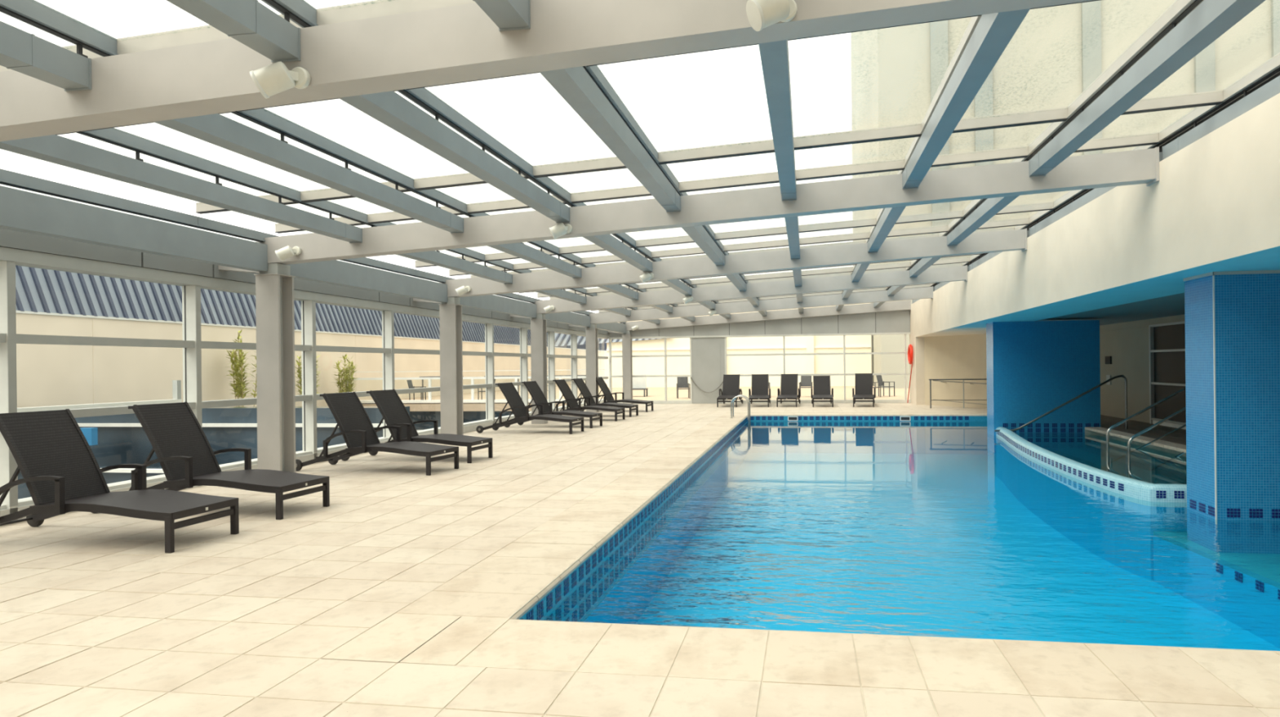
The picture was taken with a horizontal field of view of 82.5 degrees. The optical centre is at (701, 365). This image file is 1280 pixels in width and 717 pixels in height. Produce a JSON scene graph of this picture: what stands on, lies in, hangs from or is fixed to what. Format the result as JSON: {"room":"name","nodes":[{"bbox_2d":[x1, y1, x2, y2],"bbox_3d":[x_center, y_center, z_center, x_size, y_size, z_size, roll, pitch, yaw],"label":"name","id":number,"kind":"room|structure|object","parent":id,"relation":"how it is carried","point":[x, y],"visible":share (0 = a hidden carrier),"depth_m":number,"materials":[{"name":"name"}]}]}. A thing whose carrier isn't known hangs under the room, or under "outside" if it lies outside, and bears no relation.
{"room":"indoor swimming pool","nodes":[
{"label":"indoor swimming pool","id":0,"kind":"room"},
{"bbox_2d":[0,228,609,520],"bbox_3d":[-6.208,-0.059,12.639,0.290,3.250,33.443,-1,0,8],"label":"window frame","id":1,"kind":"structure","parent":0,"point":[19,248],"depth_m":9.48,"materials":[{"name":"metal"}]},
{"bbox_2d":[421,278,585,315],"bbox_3d":[-5.887,-1.752,12.571,0.860,0.008,33.200,-1,0,8],"label":"trim","id":2,"kind":"structure","parent":1,"relation":"attached to","point":[421,278],"depth_m":18.84,"materials":[{"name":"white paint"}]},
{"bbox_2d":[362,383,910,411],"bbox_3d":[1.561,1.635,45.519,70.000,0.298,33.460,-1,0,8],"label":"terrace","id":3,"kind":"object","parent":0,"point":[653,393],"depth_m":35.88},
{"bbox_2d":[406,379,426,399],"bbox_3d":[-13.016,1.148,33.202,0.670,0.980,0.590,-1,0,-2],"label":"patio chair","id":4,"kind":"object","parent":3,"relation":"on","point":[409,381],"visible":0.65,"depth_m":33.13,"materials":[{"name":"grey metal"}]},
{"bbox_2d":[419,375,463,399],"bbox_3d":[-11.493,1.052,32.182,1.600,1.140,0.900,-1,0,8],"label":"patio table","id":5,"kind":"object","parent":3,"relation":"on","point":[463,375],"visible":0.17,"depth_m":31.92,"materials":[{"name":"grey metal"}]},
{"bbox_2d":[477,378,495,399],"bbox_3d":[-9.711,1.113,32.944,0.670,0.980,0.590,-1,0,-2],"label":"patio chair","id":6,"kind":"object","parent":3,"relation":"on","point":[478,391],"visible":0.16,"depth_m":32.69,"materials":[{"name":"grey metal"}]},
{"bbox_2d":[493,375,519,393],"bbox_3d":[-8.524,1.020,31.752,1.600,1.140,0.900,-1,0,8],"label":"patio table","id":7,"kind":"object","parent":3,"relation":"on","point":[494,375],"visible":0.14,"depth_m":31.29,"materials":[{"name":"grey metal"}]},
{"bbox_2d":[546,374,586,399],"bbox_3d":[-5.754,0.991,31.351,1.600,1.140,0.900,-1,0,8],"label":"patio table","id":8,"kind":"object","parent":3,"relation":"on","point":[555,375],"visible":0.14,"depth_m":31.38,"materials":[{"name":"grey metal"}]},
{"bbox_2d":[632,373,648,396],"bbox_3d":[-3.280,0.985,35.873,1.200,1.100,0.660,-1,0,8],"label":"garden bench","id":9,"kind":"object","parent":3,"relation":"on","point":[638,383],"visible":0.55,"depth_m":36.11,"materials":[{"name":"white"}]},
{"bbox_2d":[676,376,690,398],"bbox_3d":[-0.835,1.019,33.521,0.590,0.980,0.670,-1,0,-7],"label":"patio chair","id":10,"kind":"object","parent":3,"relation":"on","point":[682,381],"visible":1,"depth_m":33.73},
{"bbox_2d":[554,302,871,387],"bbox_3d":[0.428,-1.355,50.822,22.300,6.300,1.280,-1,0,8],"label":"building","id":11,"kind":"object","parent":3,"relation":"on","point":[827,363],"visible":0.24,"depth_m":49.97,"materials":[{"name":"white paint"}]},
{"bbox_2d":[799,375,812,396],"bbox_3d":[4.834,0.959,33.611,0.590,0.980,0.670,-1,0,12],"label":"patio chair","id":12,"kind":"object","parent":3,"relation":"on","point":[806,380],"visible":0.76,"depth_m":33.84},
{"bbox_2d":[872,382,880,397],"bbox_3d":[7.612,0.929,32.574,0.670,0.980,0.590,-1,0,38],"label":"patio chair","id":13,"kind":"object","parent":3,"relation":"on","point":[875,387],"visible":0.39,"depth_m":32.24,"materials":[{"name":"grey metal"}]},
{"bbox_2d":[875,374,894,396],"bbox_3d":[8.420,0.921,33.265,0.670,0.980,0.590,-1,0,38],"label":"patio chair","id":14,"kind":"object","parent":3,"relation":"on","point":[879,378],"visible":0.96,"depth_m":33.29,"materials":[{"name":"silver metal"}]},
{"bbox_2d":[850,0,1279,388],"bbox_3d":[39.768,-33.773,52.185,55.550,70.300,25.200,-1,0,8],"label":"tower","id":15,"kind":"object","parent":3,"relation":"on","point":[1055,53],"visible":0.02,"depth_m":42.72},
{"bbox_2d":[0,402,1279,716],"bbox_3d":[2.142,1.627,11.666,17.140,0.301,33.700,-1,0,8],"label":"floor","id":16,"kind":"structure","parent":0,"point":[97,620],"depth_m":4.73,"materials":[{"name":"beige tile"}]},
{"bbox_2d":[0,408,239,552],"bbox_3d":[-5.470,0.983,6.534,2.354,1.150,0.794,-1,0,10],"label":"sun lounger","id":17,"kind":"object","parent":16,"relation":"on","point":[61,473],"visible":1,"depth_m":6.46,"materials":[{"name":"black fabric"}]},
{"bbox_2d":[91,401,329,519],"bbox_3d":[-5.298,0.981,7.854,2.354,1.150,0.794,-1,0,11],"label":"sun lounger","id":18,"kind":"object","parent":16,"relation":"on","point":[185,455],"visible":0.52,"depth_m":7.77,"materials":[{"name":"black fabric"}]},
{"bbox_2d":[253,262,296,472],"bbox_3d":[-5.717,0.103,9.771,0.354,2.915,0.324,-1,0,8],"label":"steel column","id":19,"kind":"structure","parent":16,"relation":"on","point":[274,287],"depth_m":9.64,"materials":[{"name":"grey metal"}]},
{"bbox_2d":[218,146,1159,273],"bbox_3d":[-0.694,-1.826,9.015,11.700,1.067,0.250,-1,0,8],"label":"roof beam","id":20,"kind":"structure","parent":19,"relation":"on","point":[1138,166],"depth_m":8.74,"materials":[{"name":"grey paint"}]},
{"bbox_2d":[275,245,301,261],"bbox_3d":[-5.391,-1.459,9.489,0.290,0.210,0.180,-1,0,-14],"label":"spotlight","id":21,"kind":"object","parent":20,"relation":"attached to","point":[286,252],"visible":1,"depth_m":9.42,"materials":[{"name":"metal"}]},
{"bbox_2d":[548,222,572,239],"bbox_3d":[-1.731,-1.652,8.958,0.290,0.210,0.180,-1,0,-14],"label":"spotlight","id":22,"kind":"object","parent":20,"relation":"attached to","point":[560,229],"visible":1,"depth_m":8.89,"materials":[{"name":"metal"}]},
{"bbox_2d":[295,391,458,475],"bbox_3d":[-4.842,0.977,10.810,2.354,1.150,0.794,-1,0,15],"label":"sun lounger","id":23,"kind":"object","parent":16,"relation":"on","point":[359,434],"visible":0.94,"depth_m":10.72,"materials":[{"name":"black fabric"}]},
{"bbox_2d":[340,389,493,462],"bbox_3d":[-4.703,0.975,12.022,2.354,1.150,0.794,-1,0,12],"label":"sun lounger","id":24,"kind":"object","parent":16,"relation":"on","point":[393,410],"visible":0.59,"depth_m":11.94,"materials":[{"name":"black fabric"}]},
{"bbox_2d":[438,297,463,435],"bbox_3d":[-5.017,0.096,14.601,0.354,2.915,0.324,-1,0,8],"label":"steel column","id":25,"kind":"structure","parent":16,"relation":"on","point":[451,311],"depth_m":14.46,"materials":[{"name":"grey metal"}]},
{"bbox_2d":[413,228,1026,303],"bbox_3d":[0.006,-1.834,13.844,11.700,1.067,0.250,-1,0,8],"label":"roof beam","id":26,"kind":"structure","parent":25,"relation":"on","point":[1007,240],"depth_m":13.60,"materials":[{"name":"grey paint"}]},
{"bbox_2d":[455,285,471,296],"bbox_3d":[-4.691,-1.466,14.318,0.290,0.210,0.180,-1,0,-14],"label":"spotlight","id":27,"kind":"object","parent":26,"relation":"attached to","point":[462,290],"visible":1,"depth_m":14.25,"materials":[{"name":"metal"}]},
{"bbox_2d":[639,272,653,283],"bbox_3d":[-1.031,-1.660,13.787,0.290,0.210,0.180,-1,0,-14],"label":"spotlight","id":28,"kind":"object","parent":26,"relation":"attached to","point":[646,277],"visible":1,"depth_m":13.71,"materials":[{"name":"metal"}]},
{"bbox_2d":[475,382,583,434],"bbox_3d":[-3.949,0.967,16.793,2.354,1.150,0.794,-1,0,13],"label":"sun lounger","id":29,"kind":"object","parent":16,"relation":"on","point":[521,411],"visible":1,"depth_m":16.66,"materials":[{"name":"black fabric"}]},
{"bbox_2d":[529,313,547,423],"bbox_3d":[-4.325,0.088,19.381,0.354,2.915,0.324,-1,0,8],"label":"steel column","id":30,"kind":"structure","parent":16,"relation":"on","point":[539,324],"depth_m":19.24,"materials":[{"name":"grey metal"}]},
{"bbox_2d":[510,265,967,318],"bbox_3d":[0.699,-1.841,18.625,11.700,1.067,0.250,-1,0,8],"label":"roof beam","id":31,"kind":"structure","parent":30,"relation":"on","point":[953,273],"depth_m":18.39,"materials":[{"name":"grey paint"}]},
{"bbox_2d":[543,305,554,312],"bbox_3d":[-3.998,-1.474,19.098,0.290,0.210,0.180,-1,0,-14],"label":"spotlight","id":32,"kind":"object","parent":31,"relation":"attached to","point":[548,308],"visible":1,"depth_m":19.02,"materials":[{"name":"metal"}]},
{"bbox_2d":[682,296,693,304],"bbox_3d":[-0.339,-1.667,18.568,0.290,0.210,0.180,-1,0,-14],"label":"spotlight","id":33,"kind":"object","parent":31,"relation":"attached to","point":[687,299],"visible":1,"depth_m":18.49,"materials":[{"name":"metal"}]},
{"bbox_2d":[504,380,602,428],"bbox_3d":[-3.723,0.965,18.286,2.354,1.150,0.794,-1,0,13],"label":"sun lounger","id":34,"kind":"object","parent":16,"relation":"on","point":[539,397],"visible":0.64,"depth_m":18.17,"materials":[{"name":"black fabric"}]},
{"bbox_2d":[552,378,625,421],"bbox_3d":[-3.382,0.961,20.439,2.354,1.150,0.794,-1,0,12],"label":"sun lounger","id":35,"kind":"object","parent":16,"relation":"on","point":[572,404],"visible":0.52,"depth_m":20.28,"materials":[{"name":"black fabric"}]},
{"bbox_2d":[585,324,599,412],"bbox_3d":[-3.631,0.081,24.171,0.354,2.915,0.324,-1,0,8],"label":"steel column","id":36,"kind":"structure","parent":16,"relation":"on","point":[591,332],"depth_m":24.03,"materials":[{"name":"grey metal"}]},
{"bbox_2d":[568,286,933,327],"bbox_3d":[1.393,-1.849,23.415,11.700,1.067,0.250,-1,0,8],"label":"roof beam","id":37,"kind":"structure","parent":36,"relation":"on","point":[926,292],"depth_m":23.21,"materials":[{"name":"grey paint"}]},
{"bbox_2d":[707,310,716,315],"bbox_3d":[0.355,-1.674,23.358,0.290,0.210,0.180,-1,0,-14],"label":"spotlight","id":38,"kind":"object","parent":37,"relation":"attached to","point":[713,312],"visible":1,"depth_m":23.28,"materials":[{"name":"metal"}]},
{"bbox_2d":[571,377,638,417],"bbox_3d":[-3.143,0.959,22.021,2.354,1.150,0.794,-1,0,12],"label":"sun lounger","id":39,"kind":"object","parent":16,"relation":"on","point":[581,385],"visible":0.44,"depth_m":21.88,"materials":[{"name":"black fabric"}]},
{"bbox_2d":[580,377,653,412],"bbox_3d":[-2.832,0.955,24.240,2.354,1.150,0.794,-1,0,12],"label":"sun lounger","id":40,"kind":"object","parent":16,"relation":"on","point":[600,381],"visible":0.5,"depth_m":24.10,"materials":[{"name":"black fabric"}]},
{"bbox_2d":[622,330,632,404],"bbox_3d":[-2.941,0.074,28.931,0.354,2.915,0.324,-1,0,8],"label":"steel column","id":41,"kind":"structure","parent":16,"relation":"on","point":[627,357],"depth_m":28.78,"materials":[{"name":"grey metal"}]},
{"bbox_2d":[608,299,911,333],"bbox_3d":[2.083,-1.856,28.175,11.700,1.067,0.250,-1,0,8],"label":"roof beam","id":42,"kind":"structure","parent":41,"relation":"on","point":[903,304],"depth_m":27.97,"materials":[{"name":"grey paint"}]},
{"bbox_2d":[631,325,638,330],"bbox_3d":[-2.614,-1.468,28.648,0.290,0.210,0.180,-1,0,-14],"label":"spotlight","id":43,"kind":"object","parent":42,"relation":"attached to","point":[634,327],"visible":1,"depth_m":28.57,"materials":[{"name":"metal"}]},
{"bbox_2d":[716,373,742,407],"bbox_3d":[1.073,0.914,27.099,0.794,1.150,2.354,-1,0,8],"label":"sun lounger","id":44,"kind":"object","parent":16,"relation":"on","point":[731,386],"visible":0.97,"depth_m":27.41,"materials":[{"name":"black fabric"}]},
{"bbox_2d":[748,373,770,407],"bbox_3d":[2.162,0.902,26.920,0.794,1.150,2.354,-1,0,6],"label":"sun lounger","id":45,"kind":"object","parent":16,"relation":"on","point":[759,381],"visible":0.97,"depth_m":27.23,"materials":[{"name":"black fabric"}]},
{"bbox_2d":[776,373,800,407],"bbox_3d":[3.216,0.891,26.787,0.794,1.150,2.354,-1,0,10],"label":"sun lounger","id":46,"kind":"object","parent":16,"relation":"on","point":[788,383],"visible":1,"depth_m":27.09,"materials":[{"name":"black fabric"}]},
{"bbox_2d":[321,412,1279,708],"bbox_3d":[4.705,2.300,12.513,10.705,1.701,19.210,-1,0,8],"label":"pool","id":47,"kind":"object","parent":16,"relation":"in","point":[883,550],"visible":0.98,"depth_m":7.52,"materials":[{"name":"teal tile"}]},
{"bbox_2d":[729,394,750,425],"bbox_3d":[1.122,1.542,20.756,0.565,1.392,0.590,-1,0,8],"label":"pool ladder","id":48,"kind":"object","parent":47,"relation":"attached to","point":[744,397],"visible":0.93,"depth_m":20.53,"materials":[{"name":"silver metal"}]},
{"bbox_2d":[518,415,1279,650],"bbox_3d":[4.905,2.321,12.483,10.120,1.655,18.312,-1,0,8],"label":"basin","id":49,"kind":"object","parent":47,"relation":"in","point":[892,525],"depth_m":8.90,"materials":[{"name":"teal tile"}]},
{"bbox_2d":[995,426,1186,580],"bbox_3d":[7.901,2.141,12.738,4.260,1.450,8.603,-1,0,8],"label":"spa","id":50,"kind":"object","parent":47,"relation":"in","point":[1085,472],"visible":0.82,"depth_m":10.71,"materials":[{"name":"blue liquid"}]},
{"bbox_2d":[994,374,1127,431],"bbox_3d":[8.027,0.855,16.268,2.803,1.266,0.048,-1,0,8],"label":"handrail","id":51,"kind":"object","parent":50,"relation":"attached to","point":[1119,375],"visible":0.95,"depth_m":16.17,"materials":[{"name":"metal"}]},
{"bbox_2d":[1106,387,1186,448],"bbox_3d":[8.461,1.045,13.333,1.944,1.830,0.059,-1,0,8],"label":"rail","id":52,"kind":"object","parent":50,"relation":"on","point":[1109,428],"visible":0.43,"depth_m":13.36,"materials":[{"name":"silver metal"}]},
{"bbox_2d":[1127,406,1186,477],"bbox_3d":[8.263,1.033,12.250,2.024,1.860,0.059,-1,0,8],"label":"rail","id":53,"kind":"object","parent":50,"relation":"on","point":[1171,415],"visible":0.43,"depth_m":12.32,"materials":[{"name":"silver metal"}]},
{"bbox_2d":[1182,270,1279,553],"bbox_3d":[6.399,0.512,7.908,1.814,3.040,0.614,-1,0,8],"label":"tiled pillar","id":54,"kind":"structure","parent":47,"relation":"on","point":[1233,317],"depth_m":7.72,"materials":[{"name":"blue tile"}]},
{"bbox_2d":[811,375,833,407],"bbox_3d":[4.411,0.916,26.534,0.794,1.074,2.354,-1,0,8],"label":"sun lounger","id":55,"kind":"object","parent":16,"relation":"on","point":[821,384],"visible":1,"depth_m":26.85,"materials":[{"name":"black fabric"}]},
{"bbox_2d":[852,373,875,407],"bbox_3d":[5.868,0.863,26.258,0.794,1.150,2.354,-1,0,13],"label":"sun lounger","id":56,"kind":"object","parent":16,"relation":"on","point":[863,381],"visible":1,"depth_m":26.55,"materials":[{"name":"black fabric"}]},
{"bbox_2d":[906,361,912,402],"bbox_3d":[7.728,0.633,26.921,0.036,1.543,0.642,-1,0,-1],"label":"pole","id":57,"kind":"object","parent":16,"relation":"on","point":[912,362],"visible":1,"depth_m":26.91,"materials":[{"name":"red metal"}]},
{"bbox_2d":[928,378,986,408],"bbox_3d":[8.653,0.925,23.908,2.250,0.968,0.040,-1,0,8],"label":"ramp railing","id":58,"kind":"object","parent":16,"relation":"on","point":[930,380],"visible":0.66,"depth_m":23.98,"materials":[{"name":"metal"}]},
{"bbox_3d":[-6.415,0.110,4.957,0.354,2.915,0.324,-1,0,8],"label":"steel column","id":59,"kind":"structure","parent":16,"relation":"on","visible":0},
{"bbox_2d":[0,0,1092,141],"bbox_3d":[-1.391,-1.819,4.201,11.700,1.067,0.250,-1,0,8],"label":"roof beam","id":60,"kind":"structure","parent":59,"relation":"on","point":[459,43],"depth_m":4.14,"materials":[{"name":"grey paint"}]},
{"bbox_2d":[249,61,311,98],"bbox_3d":[-2.395,-1.617,4.139,0.290,0.210,0.180,-1,0,-14],"label":"spotlight","id":61,"kind":"object","parent":60,"relation":"attached to","point":[270,80],"visible":1,"depth_m":4.08,"materials":[{"name":"metal"}]},
{"bbox_2d":[746,0,796,31],"bbox_3d":[0.371,-1.816,3.738,0.290,0.210,0.180,-1,0,-14],"label":"spotlight","id":62,"kind":"object","parent":60,"relation":"attached to","point":[761,14],"visible":1,"depth_m":3.67,"materials":[{"name":"metal"}]},
{"bbox_2d":[0,0,1279,333],"bbox_3d":[0.082,-1.953,10.891,11.520,1.284,35.414,-1,0,8],"label":"ceiling","id":63,"kind":"structure","parent":0,"point":[1186,28],"depth_m":7.10,"materials":[{"name":"paint"}]},
{"bbox_2d":[608,309,911,403],"bbox_3d":[2.117,-0.454,28.414,11.730,3.862,0.230,-1,0,8],"label":"wall","id":64,"kind":"structure","parent":0,"point":[897,322],"depth_m":28.10,"materials":[{"name":"metal"}]},
{"bbox_2d":[691,337,725,403],"bbox_3d":[0.284,0.197,28.652,1.320,2.600,0.088,-1,0,8],"label":"door","id":65,"kind":"structure","parent":64,"relation":"in","point":[708,353],"depth_m":28.62,"materials":[{"name":"grey metal"}]},
{"bbox_2d":[690,377,723,392],"bbox_3d":[0.272,0.762,28.527,1.437,0.634,0.114,-1,0,8],"label":"chain","id":66,"kind":"object","parent":65,"relation":"hanging from","point":[691,377],"visible":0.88,"depth_m":28.49,"materials":[{"name":"metal"}]},
{"bbox_2d":[924,333,986,408],"bbox_3d":[8.893,0.156,24.781,0.126,2.500,3.504,-1,0,-31],"label":"wall","id":67,"kind":"structure","parent":0,"point":[960,356],"depth_m":24.93,"materials":[{"name":"beige paint"}]},
{"bbox_2d":[924,327,986,337],"bbox_3d":[8.586,-1.061,22.752,2.110,0.060,6.500,-1,0,8],"label":"trim","id":68,"kind":"structure","parent":67,"relation":"attached to","point":[970,331],"depth_m":22.37,"materials":[{"name":"beige paint"}]},
{"bbox_2d":[933,380,986,404],"bbox_3d":[9.050,0.900,24.334,0.691,0.828,2.454,-1,0,-43],"label":"wall handrail","id":69,"kind":"object","parent":67,"relation":"attached to","point":[972,383],"visible":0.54,"depth_m":24.27,"materials":[{"name":"metal"}]},
{"bbox_2d":[986,320,1100,435],"bbox_3d":[7.992,0.495,17.058,2.324,3.040,0.645,-1,0,8],"label":"wall pier","id":70,"kind":"object","parent":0,"point":[1034,367],"visible":0.84,"depth_m":16.75,"materials":[{"name":"blue tile"}]},
{"bbox_2d":[909,93,1279,404],"bbox_3d":[5.686,-0.410,11.099,0.300,3.700,33.600,-1,0,8],"label":"wall","id":71,"kind":"structure","parent":0,"point":[1216,197],"depth_m":8.40,"materials":[{"name":"beige paint"}]},
{"bbox_2d":[907,344,913,364],"bbox_3d":[7.755,-0.412,26.916,0.138,0.750,0.750,-1,0,8],"label":"life ring","id":72,"kind":"object","parent":71,"relation":"hanging from","point":[910,353],"visible":1,"depth_m":26.70,"materials":[{"name":"red plastic"}]},
{"bbox_2d":[952,245,1279,328],"bbox_3d":[5.599,-1.028,7.018,1.309,0.062,25.500,-1,0,8],"label":"ceiling","id":73,"kind":"structure","parent":71,"relation":"attached to","point":[1172,283],"depth_m":9.91,"materials":[{"name":"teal paint"}]},
{"bbox_2d":[1037,292,1184,325],"bbox_3d":[8.454,-1.210,10.696,5.310,0.240,33.600,-1,0,8],"label":"ceiling","id":74,"kind":"structure","parent":0,"point":[1172,304],"depth_m":14.90,"materials":[{"name":"blue paint"}]},
{"bbox_2d":[1099,314,1185,422],"bbox_3d":[9.849,0.146,10.496,0.220,2.500,33.600,-1,0,8],"label":"wall","id":75,"kind":"structure","parent":0,"point":[1127,343],"depth_m":18.65,"materials":[{"name":"paint"}]},
{"bbox_2d":[1105,355,1111,364],"bbox_3d":[11.081,-0.142,19.790,0.039,0.210,0.350,-1,0,8],"label":"wall box","id":76,"kind":"object","parent":75,"relation":"attached to","point":[1108,358],"visible":1,"depth_m":19.73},
{"bbox_2d":[1106,374,1111,384],"bbox_3d":[11.092,0.393,19.790,0.029,0.260,0.250,-1,0,8],"label":"wall plate","id":77,"kind":"object","parent":75,"relation":"attached to","point":[1108,376],"visible":0.79,"depth_m":19.77,"materials":[{"name":"grey metal"}]},
{"bbox_2d":[1148,320,1186,429],"bbox_3d":[9.686,0.222,10.065,0.100,2.350,14.700,-1,0,8],"label":"window","id":78,"kind":"structure","parent":75,"relation":"in","point":[1166,340],"depth_m":16.59,"materials":[{"name":"grey glass"}]},
{"bbox_3d":[-33.006,5.500,9.338,51.880,0.300,49.000,-1,0,8],"label":"ground","id":79,"kind":"structure","parent":0,"visible":0},
{"bbox_2d":[17,380,182,412],"bbox_3d":[-8.900,1.514,4.753,0.110,2.560,12.850,-1,0,8],"label":"balustrade","id":80,"kind":"object","parent":79,"relation":"on","point":[176,384],"visible":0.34,"depth_m":10.04,"materials":[{"name":"white metal"}]},
{"bbox_2d":[17,405,409,498],"bbox_3d":[-12.348,3.071,14.980,10.800,4.120,6.300,-1,0,8],"label":"wall","id":81,"kind":"structure","parent":79,"relation":"on","point":[113,439],"depth_m":17.36,"materials":[{"name":"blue paint"}]},
{"bbox_2d":[224,328,257,406],"bbox_3d":[-15.619,1.955,24.693,1.458,6.422,1.189,-1,0,8],"label":"bamboo plant","id":82,"kind":"object","parent":79,"relation":"on","point":[238,362],"visible":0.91,"depth_m":24.53,"materials":[{"name":"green plant"}]},
{"bbox_2d":[294,354,320,395],"bbox_3d":[-14.933,2.334,27.781,1.227,5.649,1.069,-1,0,8],"label":"bamboo plant","id":83,"kind":"object","parent":79,"relation":"on","point":[299,362],"visible":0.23,"depth_m":27.60,"materials":[{"name":"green plant"}]},
{"bbox_2d":[15,265,607,408],"bbox_3d":[-16.014,0.220,33.645,1.490,9.900,86.000,-1,0,8],"label":"building","id":84,"kind":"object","parent":79,"relation":"on","point":[50,302],"visible":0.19,"depth_m":23.12,"materials":[{"name":"paint"}]},
{"bbox_2d":[333,354,358,392],"bbox_3d":[-14.767,2.335,30.096,1.561,5.643,1.010,-1,0,20],"label":"bamboo plant","id":85,"kind":"object","parent":79,"relation":"on","point":[343,386],"visible":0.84,"depth_m":30.00,"materials":[{"name":"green plant"}]},
{"bbox_2d":[360,399,599,431],"bbox_3d":[-9.691,3.283,30.510,11.600,3.640,1.000,-1,0,8],"label":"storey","id":86,"kind":"object","parent":79,"relation":"on","point":[468,416],"visible":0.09,"depth_m":30.79,"materials":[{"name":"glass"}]},
{"bbox_2d":[346,368,604,399],"bbox_3d":[-9.691,0.840,30.688,11.600,1.245,0.080,-1,0,8],"label":"balustrade","id":87,"kind":"object","parent":86,"relation":"on","point":[515,378],"visible":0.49,"depth_m":30.65,"materials":[{"name":"grey metal"}]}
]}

